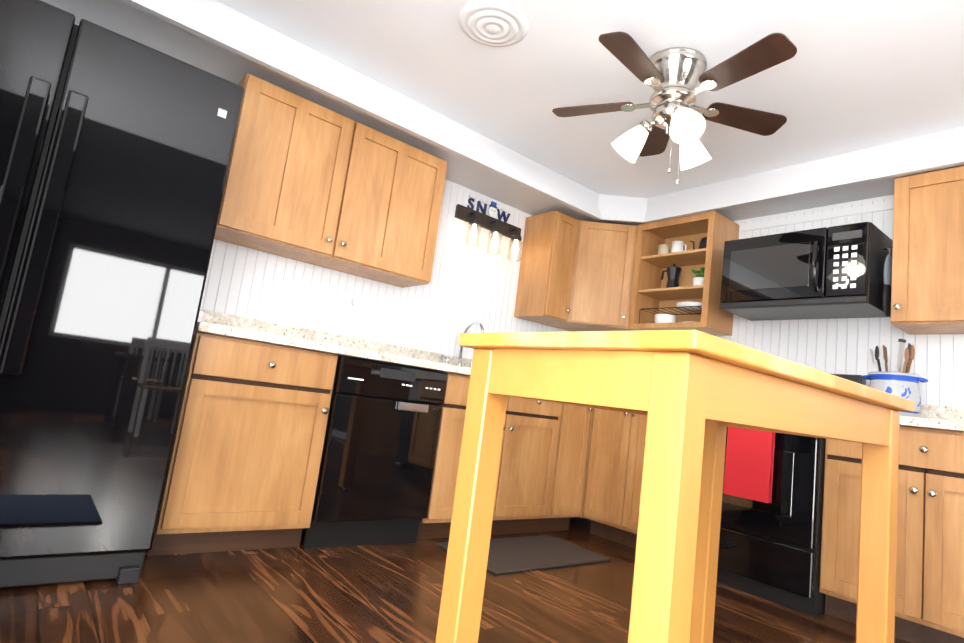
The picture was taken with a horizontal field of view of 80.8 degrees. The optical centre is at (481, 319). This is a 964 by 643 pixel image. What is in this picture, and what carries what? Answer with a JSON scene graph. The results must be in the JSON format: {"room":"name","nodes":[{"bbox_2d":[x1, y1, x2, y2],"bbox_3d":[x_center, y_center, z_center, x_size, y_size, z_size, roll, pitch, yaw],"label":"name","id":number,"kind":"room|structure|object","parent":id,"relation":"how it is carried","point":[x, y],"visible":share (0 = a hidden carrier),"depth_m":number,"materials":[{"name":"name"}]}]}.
{"room":"kitchen","nodes":[
{"label":"kitchen","id":0,"kind":"room"},
{"bbox_2d":[75,23,531,216],"bbox_3d":[-0.721,-0.015,3.405,4.226,2.310,0.100,14,-10,-38],"label":"wall","id":1,"kind":"structure","parent":0,"point":[484,196],"depth_m":3.98,"materials":[{"name":"white paint"}]},
{"bbox_2d":[200,181,570,358],"bbox_3d":[-0.698,0.064,3.351,4.026,2.145,0.008,14,-10,-38],"label":"beadboard","id":2,"kind":"object","parent":1,"relation":"attached to","point":[452,299],"visible":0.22,"depth_m":3.51,"materials":[{"name":"white wood"}]},
{"bbox_2d":[214,73,354,262],"bbox_3d":[-1.021,-0.735,2.887,0.556,0.751,0.348,14,-10,-38],"label":"upper cabinet","id":3,"kind":"object","parent":2,"relation":"attached to","point":[284,185],"visible":1,"depth_m":2.77,"materials":[{"name":"brown wood"}]},
{"bbox_2d":[301,298,360,326],"bbox_3d":[-0.852,-0.037,3.197,0.325,0.224,0.031,14,-10,-38],"label":"power cord","id":4,"kind":"object","parent":2,"relation":"attached to","point":[355,302],"visible":0.94,"depth_m":3.27,"materials":[{"name":"white plastic"}]},
{"bbox_2d":[346,296,360,317],"bbox_3d":[-0.748,-0.069,3.303,0.072,0.117,0.009,14,-10,-38],"label":"electrical outlet","id":5,"kind":"object","parent":2,"relation":"attached to","point":[352,311],"visible":0.67,"depth_m":3.30,"materials":[{"name":"white plastic"}]},
{"bbox_2d":[309,121,447,287],"bbox_3d":[-0.572,-0.625,3.247,0.608,0.751,0.348,14,-10,-38],"label":"upper cabinet","id":6,"kind":"object","parent":2,"relation":"attached to","point":[389,214],"visible":0.96,"depth_m":3.12,"materials":[{"name":"brown wood"}]},
{"bbox_2d":[455,204,521,261],"bbox_3d":[0.078,-0.581,3.902,0.580,0.275,0.147,14,-10,-38],"label":"sconce","id":7,"kind":"object","parent":2,"relation":"attached to","point":[474,219],"visible":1,"depth_m":3.88,"materials":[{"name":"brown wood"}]},
{"bbox_2d":[467,195,509,221],"bbox_3d":[0.055,-0.771,3.971,0.387,0.114,0.026,14,-10,-38],"label":"sign","id":8,"kind":"object","parent":2,"relation":"attached to","point":[493,211],"visible":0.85,"depth_m":3.97,"materials":[{"name":"blue paint"}]},
{"bbox_2d":[514,210,578,322],"bbox_3d":[0.477,-0.368,4.089,0.235,0.751,0.348,14,-10,-38],"label":"upper cabinet","id":9,"kind":"object","parent":2,"relation":"attached to","point":[543,294],"visible":1,"depth_m":4.00,"materials":[{"name":"brown wood"}]},
{"bbox_2d":[540,220,637,331],"bbox_3d":[0.887,-0.292,4.248,0.610,0.751,0.612,14,-10,-38],"label":"upper cabinet","id":10,"kind":"object","parent":2,"relation":"attached to","point":[602,283],"visible":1,"depth_m":4.03,"materials":[{"name":"brown wood"}]},
{"bbox_2d":[0,517,910,642],"bbox_3d":[1.404,1.045,0.433,4.226,0.060,7.330,14,-10,-38],"label":"floor","id":11,"kind":"structure","parent":0,"point":[385,593],"depth_m":2.04,"materials":[{"name":"brown wood"}]},
{"bbox_2d":[0,0,243,587],"bbox_3d":[-1.610,-0.074,2.039,0.933,1.816,0.843,14,-10,-38],"label":"refrigerator","id":12,"kind":"object","parent":11,"relation":"on","point":[115,151],"visible":1,"depth_m":1.85,"materials":[{"name":"black metal"}]},
{"bbox_2d":[145,332,337,555],"bbox_3d":[-1.121,0.546,2.578,0.608,0.875,0.628,14,-10,-38],"label":"base cabinet","id":13,"kind":"object","parent":11,"relation":"on","point":[245,457],"visible":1,"depth_m":2.34,"materials":[{"name":"brown wood"}]},
{"bbox_2d":[303,356,447,548],"bbox_3d":[-0.642,0.661,2.939,0.598,0.872,0.604,14,-10,-38],"label":"dishwasher","id":14,"kind":"object","parent":11,"relation":"on","point":[374,481],"visible":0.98,"depth_m":2.70,"materials":[{"name":"black metal"}]},
{"bbox_2d":[417,372,561,538],"bbox_3d":[-0.069,0.803,3.422,0.912,0.875,0.628,14,-10,-38],"label":"base cabinet","id":15,"kind":"object","parent":11,"relation":"on","point":[524,488],"visible":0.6,"depth_m":3.27,"materials":[{"name":"brown wood"}]},
{"bbox_2d":[196,309,483,375],"bbox_3d":[-0.121,0.222,3.380,3.028,0.502,0.660,14,-10,-38],"label":"countertop","id":16,"kind":"structure","parent":15,"relation":"on","point":[214,323],"depth_m":2.89,"materials":[{"name":"stone"}]},
{"bbox_2d":[198,310,203,321],"bbox_3d":[-1.363,-0.006,2.652,0.104,0.086,0.104,14,-10,-38],"label":"canister","id":17,"kind":"object","parent":16,"relation":"on","point":[201,315],"visible":0.17,"depth_m":2.64,"materials":[{"name":"white ceramic"}]},
{"bbox_2d":[436,535,610,573],"bbox_3d":[0.227,1.212,2.950,0.820,0.014,0.470,14,-10,-38],"label":"kitchen mat","id":18,"kind":"object","parent":11,"relation":"on","point":[513,554],"visible":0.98,"depth_m":2.92,"materials":[{"name":"grey fabric"}]},
{"bbox_2d":[538,404,592,531],"bbox_3d":[0.389,0.915,3.789,0.280,0.875,0.628,14,-10,-38],"label":"base cabinet","id":19,"kind":"object","parent":11,"relation":"on","point":[568,483],"visible":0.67,"depth_m":3.58,"materials":[{"name":"brown wood"}]},
{"bbox_2d":[579,408,593,517],"bbox_3d":[0.725,0.949,4.080,0.598,0.775,0.598,14,-10,-38],"label":"base cabinet","id":20,"kind":"object","parent":11,"relation":"on","point":[581,515],"visible":0.07,"depth_m":3.66,"materials":[{"name":"brown wood"}]},
{"bbox_2d":[584,408,646,548],"bbox_3d":[1.090,0.978,3.593,0.628,0.875,0.608,14,-10,-38],"label":"base cabinet","id":21,"kind":"object","parent":11,"relation":"on","point":[613,486],"visible":0.46,"depth_m":3.49,"materials":[{"name":"brown wood"}]},
{"bbox_2d":[435,330,914,642],"bbox_3d":[0.542,0.585,1.464,1.190,0.912,0.640,14,-10,-38],"label":"table","id":22,"kind":"object","parent":11,"relation":"on","point":[692,395],"visible":1,"depth_m":1.21,"materials":[{"name":"yellow wood"}]},
{"bbox_2d":[717,374,865,615],"bbox_3d":[1.506,0.817,3.050,0.718,1.145,0.764,14,-10,-38],"label":"range","id":23,"kind":"object","parent":11,"relation":"on","point":[770,538],"visible":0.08,"depth_m":2.69,"materials":[{"name":"black metal"}]},
{"bbox_2d":[819,426,963,642],"bbox_3d":[2.005,0.936,2.466,0.628,0.875,0.760,14,-10,-38],"label":"base cabinet","id":24,"kind":"object","parent":11,"relation":"on","point":[929,598],"visible":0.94,"depth_m":2.32,"materials":[{"name":"brown wood"}]},
{"bbox_2d":[899,404,963,431],"bbox_3d":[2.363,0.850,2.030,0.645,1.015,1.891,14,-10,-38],"label":"countertop","id":25,"kind":"structure","parent":24,"relation":"on","point":[947,418],"depth_m":2.38,"materials":[{"name":"stone"}]},
{"bbox_2d":[862,339,927,416],"bbox_3d":[2.053,0.302,2.822,0.231,0.401,0.265,14,-10,-38],"label":"utensil crock","id":26,"kind":"object","parent":25,"relation":"on","point":[904,383],"visible":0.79,"depth_m":2.75,"materials":[{"name":"white ceramic"}]},
{"bbox_2d":[216,0,963,197],"bbox_3d":[0.463,-1.226,2.297,4.226,0.060,3.380,14,-10,-38],"label":"ceiling","id":27,"kind":"structure","parent":0,"point":[852,76],"depth_m":2.58,"materials":[{"name":"white paint"}]},
{"bbox_2d":[458,0,528,46],"bbox_3d":[0.047,-1.222,2.372,0.296,0.030,0.296,14,-10,-38],"label":"ceiling vent","id":28,"kind":"object","parent":27,"relation":"in","point":[497,23],"visible":1,"depth_m":2.33,"materials":[{"name":"white paint"}]},
{"bbox_2d":[41,0,963,225],"bbox_3d":[0.328,-1.119,2.434,4.026,0.145,2.790,14,-10,-38],"label":"soffit beam","id":29,"kind":"structure","parent":27,"relation":"attached to","point":[123,18],"depth_m":3.04,"materials":[{"name":"white paint"}]},
{"bbox_2d":[552,32,796,184],"bbox_3d":[0.810,-0.848,2.426,1.025,0.556,1.030,14,-10,-38],"label":"ceiling fan","id":30,"kind":"object","parent":27,"relation":"attached to","point":[672,77],"visible":1,"depth_m":2.39,"materials":[{"name":"brown wood"}]},
{"bbox_2d":[733,195,893,222],"bbox_3d":[2.192,0.311,3.031,0.100,2.310,4.130,14,-10,-38],"label":"wall","id":31,"kind":"structure","parent":0,"point":[823,207],"depth_m":3.44,"materials":[{"name":"white paint"}]},
{"bbox_2d":[122,0,963,223],"bbox_3d":[0.470,-1.047,2.235,4.026,0.070,2.374,14,-10,-38],"label":"trim","id":32,"kind":"structure","parent":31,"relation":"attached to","point":[178,17],"depth_m":2.96,"materials":[{"name":"white paint"}]},
{"bbox_2d":[716,197,963,407],"bbox_3d":[1.709,0.401,3.517,0.008,2.145,2.747,14,-10,-38],"label":"beadboard","id":33,"kind":"object","parent":31,"relation":"attached to","point":[837,346],"visible":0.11,"depth_m":3.17,"materials":[{"name":"white wood"}]},
{"bbox_2d":[629,211,738,335],"bbox_3d":[1.374,-0.282,3.873,0.320,0.751,0.580,14,-10,-38],"label":"upper cabinet","id":34,"kind":"object","parent":33,"relation":"attached to","point":[651,290],"visible":0.9,"depth_m":3.91,"materials":[{"name":"brown wood"}]},
{"bbox_2d":[657,244,670,253],"bbox_3d":[1.289,-0.474,3.988,0.080,0.090,0.106,14,-10,-38],"label":"mug","id":35,"kind":"object","parent":34,"relation":"in","point":[664,248],"visible":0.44,"depth_m":3.97,"materials":[{"name":"beige ceramic"}]},
{"bbox_2d":[654,314,676,322],"bbox_3d":[1.254,0.022,3.881,0.150,0.087,0.150,14,-10,-38],"label":"bowls","id":36,"kind":"object","parent":34,"relation":"in","point":[663,318],"visible":0.52,"depth_m":3.82,"materials":[{"name":"white ceramic"}]},
{"bbox_2d":[638,306,701,323],"bbox_3d":[1.334,0.004,3.831,0.230,0.128,0.486,14,-10,-38],"label":"shelf","id":37,"kind":"object","parent":34,"relation":"in","point":[672,309],"visible":0.58,"depth_m":3.86,"materials":[{"name":"black metal"}]},
{"bbox_2d":[676,301,701,310],"bbox_3d":[1.396,-0.079,3.768,0.200,0.034,0.200,14,-10,-38],"label":"plates","id":38,"kind":"object","parent":37,"relation":"on","point":[681,304],"visible":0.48,"depth_m":3.71,"materials":[{"name":"white ceramic"}]},
{"bbox_2d":[661,264,681,287],"bbox_3d":[1.306,-0.287,3.926,0.104,0.195,0.150,14,-10,-38],"label":"moka pot","id":39,"kind":"object","parent":34,"relation":"in","point":[673,272],"visible":0.92,"depth_m":3.88,"materials":[{"name":"black metal"}]},
{"bbox_2d":[671,241,686,252],"bbox_3d":[1.359,-0.482,3.904,0.082,0.100,0.108,14,-10,-38],"label":"mug","id":40,"kind":"object","parent":34,"relation":"in","point":[677,246],"visible":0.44,"depth_m":3.88,"materials":[{"name":"white ceramic"}]},
{"bbox_2d":[691,267,704,285],"bbox_3d":[1.456,-0.268,3.778,0.115,0.155,0.115,14,-10,-38],"label":"plant pot","id":41,"kind":"object","parent":34,"relation":"in","point":[698,279],"visible":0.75,"depth_m":3.74,"materials":[{"name":"white ceramic"}]},
{"bbox_2d":[690,237,706,249],"bbox_3d":[1.500,-0.497,3.797,0.128,0.136,0.243,14,-10,-38],"label":"gooseneck kettle","id":42,"kind":"object","parent":34,"relation":"in","point":[703,243],"visible":0.15,"depth_m":3.76,"materials":[{"name":"black metal"}]},
{"bbox_2d":[720,222,892,320],"bbox_3d":[1.808,-0.248,3.212,0.456,0.420,0.758,14,-10,-38],"label":"microwave","id":43,"kind":"object","parent":33,"relation":"attached to","point":[833,272],"visible":0.98,"depth_m":3.05,"materials":[{"name":"black"}]},
{"bbox_2d":[882,248,891,316],"bbox_3d":[2.101,-0.189,2.930,0.145,0.368,0.045,14,-10,-38],"label":"mitt","id":44,"kind":"object","parent":43,"relation":"hanging from","point":[886,299],"visible":0.67,"depth_m":2.89,"materials":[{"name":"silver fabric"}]},
{"bbox_2d":[741,201,893,231],"bbox_3d":[2.017,-0.616,3.426,0.014,0.045,0.910,14,-10,-38],"label":"rail","id":45,"kind":"object","parent":33,"relation":"attached to","point":[828,215],"visible":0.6,"depth_m":3.40,"materials":[{"name":"white paint"}]},
{"bbox_2d":[839,215,852,224],"bbox_3d":[2.113,-0.554,3.289,0.009,0.117,0.072,14,-10,-38],"label":"electrical outlet","id":46,"kind":"object","parent":33,"relation":"attached to","point":[844,220],"visible":0.52,"depth_m":3.29,"materials":[{"name":"white plastic"}]},
{"bbox_2d":[891,166,963,334],"bbox_3d":[2.336,-0.329,2.666,0.348,0.751,0.608,14,-10,-38],"label":"upper cabinet","id":47,"kind":"object","parent":33,"relation":"attached to","point":[927,292],"visible":1,"depth_m":2.71,"materials":[{"name":"brown wood"}]}
]}

